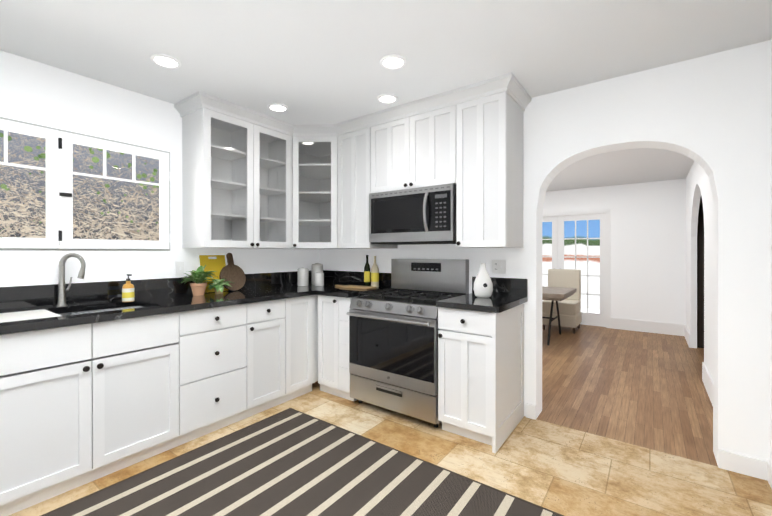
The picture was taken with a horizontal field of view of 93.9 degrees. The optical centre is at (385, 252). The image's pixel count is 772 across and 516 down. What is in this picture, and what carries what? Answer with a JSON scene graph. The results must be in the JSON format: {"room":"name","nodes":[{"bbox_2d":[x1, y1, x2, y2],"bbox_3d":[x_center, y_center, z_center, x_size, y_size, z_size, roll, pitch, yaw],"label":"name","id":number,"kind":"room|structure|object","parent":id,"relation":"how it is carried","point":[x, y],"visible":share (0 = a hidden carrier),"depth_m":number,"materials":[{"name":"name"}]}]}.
{"room":"kitchen","nodes":[
{"label":"kitchen","id":0,"kind":"room"},
{"bbox_2d":[0,50,318,286],"bbox_3d":[-2.423,0.044,2.312,0.200,2.575,5.600,0,0,36],"label":"wall","id":1,"kind":"structure","parent":0,"point":[35,92],"depth_m":2.64,"materials":[{"name":"white paint"}]},
{"bbox_2d":[0,117,171,250],"bbox_3d":[-2.237,-0.424,2.456,0.168,0.820,1.394,0,0,36],"label":"casement windows","id":2,"kind":"structure","parent":1,"relation":"in","point":[63,141],"depth_m":2.46,"materials":[{"name":"white paint"}]},
{"bbox_2d":[175,261,184,275],"bbox_3d":[-1.745,0.135,3.055,0.012,0.120,0.074,0,0,36],"label":"outlet","id":3,"kind":"object","parent":1,"relation":"attached to","point":[179,268],"visible":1,"depth_m":3.05,"materials":[{"name":"white plastic"}]},
{"bbox_2d":[0,0,771,124],"bbox_3d":[-0.816,-1.292,1.130,4.187,0.100,5.600,0,0,36],"label":"ceiling","id":4,"kind":"structure","parent":0,"point":[309,62],"depth_m":2.13,"materials":[{"name":"white paint"}]},
{"bbox_2d":[150,53,180,68],"bbox_3d":[-1.425,-1.238,2.334,0.170,0.012,0.170,0,0,36],"label":"recessed light","id":5,"kind":"object","parent":4,"relation":"in","point":[166,61],"visible":0.98,"depth_m":2.32,"materials":[{"name":"white paint"}]},
{"bbox_2d":[268,103,287,111],"bbox_3d":[-0.924,-1.239,3.083,0.170,0.012,0.170,0,0,36],"label":"recessed light","id":6,"kind":"object","parent":4,"relation":"in","point":[277,107],"visible":1,"depth_m":3.08,"materials":[{"name":"white paint"}]},
{"bbox_2d":[377,94,397,103],"bbox_3d":[0.011,-1.239,2.904,0.170,0.012,0.170,0,0,36],"label":"recessed light","id":7,"kind":"object","parent":4,"relation":"in","point":[387,98],"visible":0.98,"depth_m":2.90,"materials":[{"name":"white paint"}]},
{"bbox_2d":[380,54,405,68],"bbox_3d":[0.047,-1.238,2.345,0.170,0.012,0.170,0,0,36],"label":"recessed light","id":8,"kind":"object","parent":4,"relation":"in","point":[392,61],"visible":1,"depth_m":2.33,"materials":[{"name":"white paint"}]},
{"bbox_2d":[9,381,771,515],"bbox_3d":[-0.875,1.363,1.053,4.187,0.060,5.400,0,0,36],"label":"floor","id":9,"kind":"structure","parent":0,"point":[564,471],"depth_m":2.23,"materials":[{"name":"tile"}]},
{"bbox_2d":[0,335,183,515],"bbox_3d":[-1.956,0.981,2.229,0.646,0.699,1.004,0,0,36],"label":"base cabinet","id":10,"kind":"object","parent":9,"relation":"on","point":[74,414],"depth_m":2.02,"materials":[{"name":"white paint"}]},
{"bbox_2d":[128,302,255,442],"bbox_3d":[-1.510,0.864,2.835,0.646,0.932,0.622,0,0,36],"label":"base cabinet","id":11,"kind":"object","parent":9,"relation":"on","point":[219,342],"depth_m":2.62,"materials":[{"name":"white paint"}]},
{"bbox_2d":[256,298,291,413],"bbox_3d":[-1.232,0.863,3.214,0.646,0.932,0.433,0,0,36],"label":"base cabinet","id":12,"kind":"object","parent":9,"relation":"on","point":[273,317],"depth_m":3.06,"materials":[{"name":"white paint"}]},
{"bbox_2d":[41,408,563,515],"bbox_3d":[-0.889,1.328,0.728,2.650,0.010,3.860,0,0,36],"label":"rug","id":13,"kind":"object","parent":9,"relation":"on","point":[290,462],"visible":0.98,"depth_m":2.06,"materials":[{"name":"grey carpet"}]},
{"bbox_2d":[292,295,315,398],"bbox_3d":[-1.050,0.863,3.462,0.646,0.932,0.414,0,0,36],"label":"base cabinet","id":14,"kind":"object","parent":9,"relation":"on","point":[303,307],"depth_m":3.33,"materials":[{"name":"white paint"}]},
{"bbox_2d":[0,270,335,357],"bbox_3d":[-1.642,0.415,2.618,0.690,0.408,3.777,0,0,36],"label":"countertop","id":15,"kind":"structure","parent":14,"relation":"on","point":[28,308],"depth_m":2.53,"materials":[{"name":"black stone"}]},
{"bbox_2d":[0,306,140,357],"bbox_3d":[-1.942,0.489,2.232,0.454,0.261,0.864,0,0,36],"label":"sink basin","id":16,"kind":"object","parent":15,"relation":"in","point":[44,313],"depth_m":2.20,"materials":[{"name":"white ceramic"}]},
{"bbox_2d":[56,253,85,306],"bbox_3d":[-2.097,0.178,2.395,0.159,0.354,0.129,0,0,36],"label":"faucet","id":17,"kind":"object","parent":15,"relation":"on","point":[62,291],"visible":1,"depth_m":2.38,"materials":[{"name":"silver metal"}]},
{"bbox_2d":[122,274,134,301],"bbox_3d":[-1.864,0.255,2.610,0.082,0.198,0.074,0,0,36],"label":"soap dispenser","id":18,"kind":"object","parent":15,"relation":"on","point":[128,293],"visible":1,"depth_m":2.59,"materials":[{"name":"orange"}]},
{"bbox_2d":[181,265,232,295],"bbox_3d":[-1.517,0.227,3.064,0.318,0.253,0.402,0,0,36],"label":"potted plant","id":19,"kind":"object","parent":15,"relation":"on","point":[199,275],"visible":1,"depth_m":2.99,"materials":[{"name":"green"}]},
{"bbox_2d":[199,255,227,292],"bbox_3d":[-1.553,0.187,3.255,0.078,0.331,0.230,0,0,36],"label":"board","id":20,"kind":"object","parent":15,"relation":"on","point":[218,264],"visible":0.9,"depth_m":3.25,"materials":[{"name":"yellow"}]},
{"bbox_2d":[219,253,245,290],"bbox_3d":[-1.437,0.176,3.362,0.118,0.352,0.250,0,0,36],"label":"round cutting board","id":21,"kind":"object","parent":15,"relation":"on","point":[233,273],"visible":0.88,"depth_m":3.36,"materials":[{"name":"brown wood"}]},
{"bbox_2d":[297,267,308,285],"bbox_3d":[-0.880,0.251,3.822,0.118,0.202,0.118,0,0,36],"label":"canister","id":22,"kind":"object","parent":15,"relation":"on","point":[302,276],"visible":1,"depth_m":3.77,"materials":[{"name":"white ceramic"}]},
{"bbox_2d":[311,263,322,284],"bbox_3d":[-0.768,0.231,4.025,0.131,0.242,0.131,0,0,36],"label":"canister","id":23,"kind":"object","parent":15,"relation":"on","point":[316,267],"visible":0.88,"depth_m":3.98,"materials":[{"name":"white ceramic"}]},
{"bbox_2d":[314,272,323,285],"bbox_3d":[-0.710,0.277,3.833,0.102,0.152,0.102,0,0,36],"label":"canister","id":24,"kind":"object","parent":15,"relation":"on","point":[318,278],"visible":1,"depth_m":3.79,"materials":[{"name":"white ceramic"}]},
{"bbox_2d":[335,285,376,289],"bbox_3d":[-0.332,0.345,3.655,0.480,0.016,0.160,0,0,36],"label":"serving board","id":25,"kind":"object","parent":15,"relation":"on","point":[357,287],"visible":1,"depth_m":3.59,"materials":[{"name":"brown wood"}]},
{"bbox_2d":[316,295,339,396],"bbox_3d":[-0.347,0.863,3.606,0.277,0.932,0.651,0,0,36],"label":"base cabinet","id":26,"kind":"object","parent":9,"relation":"on","point":[327,307],"depth_m":3.36,"materials":[{"name":"white paint"}]},
{"bbox_2d":[316,271,390,297],"bbox_3d":[-0.289,0.302,3.545,0.394,0.185,0.682,0,0,36],"label":"countertop","id":27,"kind":"structure","parent":26,"relation":"on","point":[329,288],"depth_m":3.77,"materials":[{"name":"black stone"}]},
{"bbox_2d":[364,255,369,285],"bbox_3d":[-0.195,0.188,3.740,0.067,0.330,0.067,0,0,36],"label":"oil bottle","id":28,"kind":"object","parent":27,"relation":"on","point":[367,274],"visible":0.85,"depth_m":3.71,"materials":[{"name":"green glass"}]},
{"bbox_2d":[371,256,378,287],"bbox_3d":[-0.112,0.193,3.667,0.081,0.320,0.081,0,0,36],"label":"oil bottle","id":29,"kind":"object","parent":27,"relation":"on","point":[374,275],"visible":0.88,"depth_m":3.64,"materials":[{"name":"beige glass"}]},
{"bbox_2d":[340,295,367,400],"bbox_3d":[-0.203,0.863,3.500,0.197,0.932,0.651,0,0,36],"label":"base cabinet","id":30,"kind":"object","parent":9,"relation":"on","point":[344,302],"depth_m":3.22,"materials":[{"name":"white paint"}]},
{"bbox_2d":[347,259,468,427],"bbox_3d":[0.200,0.695,3.148,0.856,1.270,0.737,0,0,36],"label":"gas range","id":31,"kind":"object","parent":9,"relation":"on","point":[393,347],"visible":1,"depth_m":2.94,"materials":[{"name":"silver metal"}]},
{"bbox_2d":[438,303,523,452],"bbox_3d":[0.747,0.864,2.790,0.439,0.932,0.671,0,0,36],"label":"base cabinet","id":32,"kind":"object","parent":9,"relation":"on","point":[481,354],"depth_m":2.55,"materials":[{"name":"white paint"}]},
{"bbox_2d":[436,276,527,312],"bbox_3d":[0.756,0.303,2.777,0.467,0.185,0.682,0,0,36],"label":"countertop","id":33,"kind":"structure","parent":32,"relation":"on","point":[508,293],"depth_m":2.80,"materials":[{"name":"black stone"}]},
{"bbox_2d":[473,263,492,297],"bbox_3d":[0.770,0.218,2.858,0.144,0.272,0.101,0,0,36],"label":"vase","id":34,"kind":"object","parent":33,"relation":"on","point":[483,286],"visible":1,"depth_m":2.83,"materials":[{"name":"white ceramic"}]},
{"bbox_2d":[319,40,770,464],"bbox_3d":[0.782,0.042,3.308,3.787,2.575,0.200,0,0,36],"label":"wall","id":35,"kind":"structure","parent":0,"point":[710,114],"depth_m":2.28,"materials":[{"name":"white paint"}]},
{"bbox_2d":[290,128,333,243],"bbox_3d":[-0.704,-0.630,3.572,0.379,1.051,0.265,0,0,36],"label":"upper cabinet","id":36,"kind":"object","parent":35,"relation":"attached to","point":[312,150],"depth_m":3.73,"materials":[{"name":"white paint"}]},
{"bbox_2d":[330,113,397,248],"bbox_3d":[-0.194,-0.644,3.597,0.534,1.202,0.480,0,0,36],"label":"upper cabinet","id":37,"kind":"object","parent":35,"relation":"attached to","point":[353,139],"depth_m":3.43,"materials":[{"name":"white paint"}]},
{"bbox_2d":[369,183,455,244],"bbox_3d":[0.305,-0.308,3.195,0.846,0.460,0.534,0,0,36],"label":"microwave","id":38,"kind":"object","parent":35,"relation":"attached to","point":[419,215],"visible":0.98,"depth_m":3.00,"materials":[{"name":"silver metal"}]},
{"bbox_2d":[374,88,457,192],"bbox_3d":[0.332,-0.893,3.232,0.849,0.702,0.446,0,0,36],"label":"upper cabinet","id":39,"kind":"object","parent":35,"relation":"attached to","point":[416,144],"depth_m":3.01,"materials":[{"name":"white paint"}]},
{"bbox_2d":[456,76,525,247],"bbox_3d":[0.810,-0.643,2.881,0.439,1.202,0.446,0,0,36],"label":"upper cabinet","id":40,"kind":"object","parent":35,"relation":"attached to","point":[490,186],"depth_m":2.68,"materials":[{"name":"white paint"}]},
{"bbox_2d":[492,260,505,273],"bbox_3d":[0.954,0.120,3.050,0.122,0.120,0.012,0,0,36],"label":"outlet","id":41,"kind":"object","parent":35,"relation":"attached to","point":[498,266],"visible":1,"depth_m":3.05,"materials":[{"name":"white plastic"}]},
{"bbox_2d":[526,403,771,488],"bbox_3d":[0.510,1.278,0.904,1.377,0.110,4.000,0,0,36],"label":"baseboard","id":42,"kind":"structure","parent":35,"relation":"attached to","point":[746,465],"depth_m":2.17,"materials":[{"name":"white paint"}]},
{"bbox_2d":[542,179,685,323],"bbox_3d":[3.763,0.075,6.578,5.820,2.500,0.200,0,0,36],"label":"wall","id":43,"kind":"structure","parent":0,"point":[647,251],"depth_m":6.04,"materials":[{"name":"white paint"}]},
{"bbox_2d":[542,210,609,327],"bbox_3d":[3.274,0.284,6.858,1.700,2.080,0.168,0,0,36],"label":"french door","id":44,"kind":"structure","parent":43,"relation":"attached to","point":[602,318],"depth_m":6.52,"materials":[{"name":"white paint"}]},
{"bbox_2d":[610,317,683,335],"bbox_3d":[4.345,1.230,6.019,1.018,0.190,0.015,0,0,36],"label":"baseboard","id":45,"kind":"structure","parent":43,"relation":"attached to","point":[677,329],"depth_m":6.00,"materials":[{"name":"white paint"}]},
{"bbox_2d":[546,148,693,191],"bbox_3d":[2.549,-1.223,4.924,5.820,0.100,4.500,0,0,36],"label":"ceiling","id":46,"kind":"structure","parent":0,"point":[628,166],"depth_m":5.08,"materials":[{"name":"white paint"}]},
{"bbox_2d":[537,324,717,465],"bbox_3d":[2.490,1.357,4.847,5.820,0.060,4.700,0,0,36],"label":"floor","id":47,"kind":"structure","parent":0,"point":[644,389],"depth_m":3.50,"materials":[{"name":"brown wood"}]},
{"bbox_2d":[542,286,576,345],"bbox_3d":[2.136,0.941,5.758,1.470,0.750,1.050,0,0,36],"label":"dining table","id":48,"kind":"object","parent":47,"relation":"on","point":[556,294],"visible":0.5,"depth_m":5.27,"materials":[{"name":"brown wood"}]},
{"bbox_2d":[542,269,581,333],"bbox_3d":[3.036,0.810,6.232,0.540,1.030,0.580,0,0,36],"label":"dining chair","id":49,"kind":"object","parent":47,"relation":"on","point":[570,313],"visible":0.85,"depth_m":6.15,"materials":[{"name":"beige fabric"}]},
{"bbox_2d":[686,161,713,434],"bbox_3d":[3.500,0.079,4.041,0.180,2.500,4.200,0,0,36],"label":"wall","id":50,"kind":"structure","parent":0,"point":[697,183],"depth_m":4.04,"materials":[{"name":"white paint"}]},
{"bbox_2d":[684,324,689,347],"bbox_3d":[4.490,1.231,5.370,0.015,0.190,0.810,0,0,36],"label":"baseboard","id":51,"kind":"structure","parent":50,"relation":"attached to","point":[686,332],"depth_m":5.27,"materials":[{"name":"white paint"}]},
{"bbox_2d":[702,362,712,405],"bbox_3d":[2.791,1.235,3.057,0.015,0.190,1.730,0,0,36],"label":"baseboard","id":52,"kind":"structure","parent":50,"relation":"attached to","point":[707,380],"depth_m":3.40,"materials":[{"name":"white paint"}]},
{"bbox_2d":[697,196,703,347],"bbox_3d":[4.297,0.079,3.766,1.430,2.500,2.700,0,0,36],"label":"wall","id":53,"kind":"structure","parent":0,"point":[700,285],"depth_m":5.03,"materials":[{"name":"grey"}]},
{"bbox_2d":[770,39,771,462],"bbox_3d":[0.791,0.047,-0.048,0.200,2.575,5.600,0,0,36],"label":"wall","id":54,"kind":"structure","parent":0,"point":[771,264],"depth_m":2.09,"materials":[{"name":"white paint"}]},
{"label":"outside","id":55,"kind":"structure","parent":0,"visible":0},
{"bbox_2d":[0,130,159,248],"bbox_3d":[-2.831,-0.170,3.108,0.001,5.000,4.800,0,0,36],"label":"window view","id":56,"kind":"object","parent":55,"point":[85,208],"depth_m":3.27,"materials":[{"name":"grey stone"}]},
{"bbox_2d":[542,220,599,313],"bbox_3d":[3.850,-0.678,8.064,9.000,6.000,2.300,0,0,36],"label":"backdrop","id":57,"kind":"structure","parent":55,"point":[581,246],"depth_m":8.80,"materials":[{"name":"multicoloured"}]}
]}

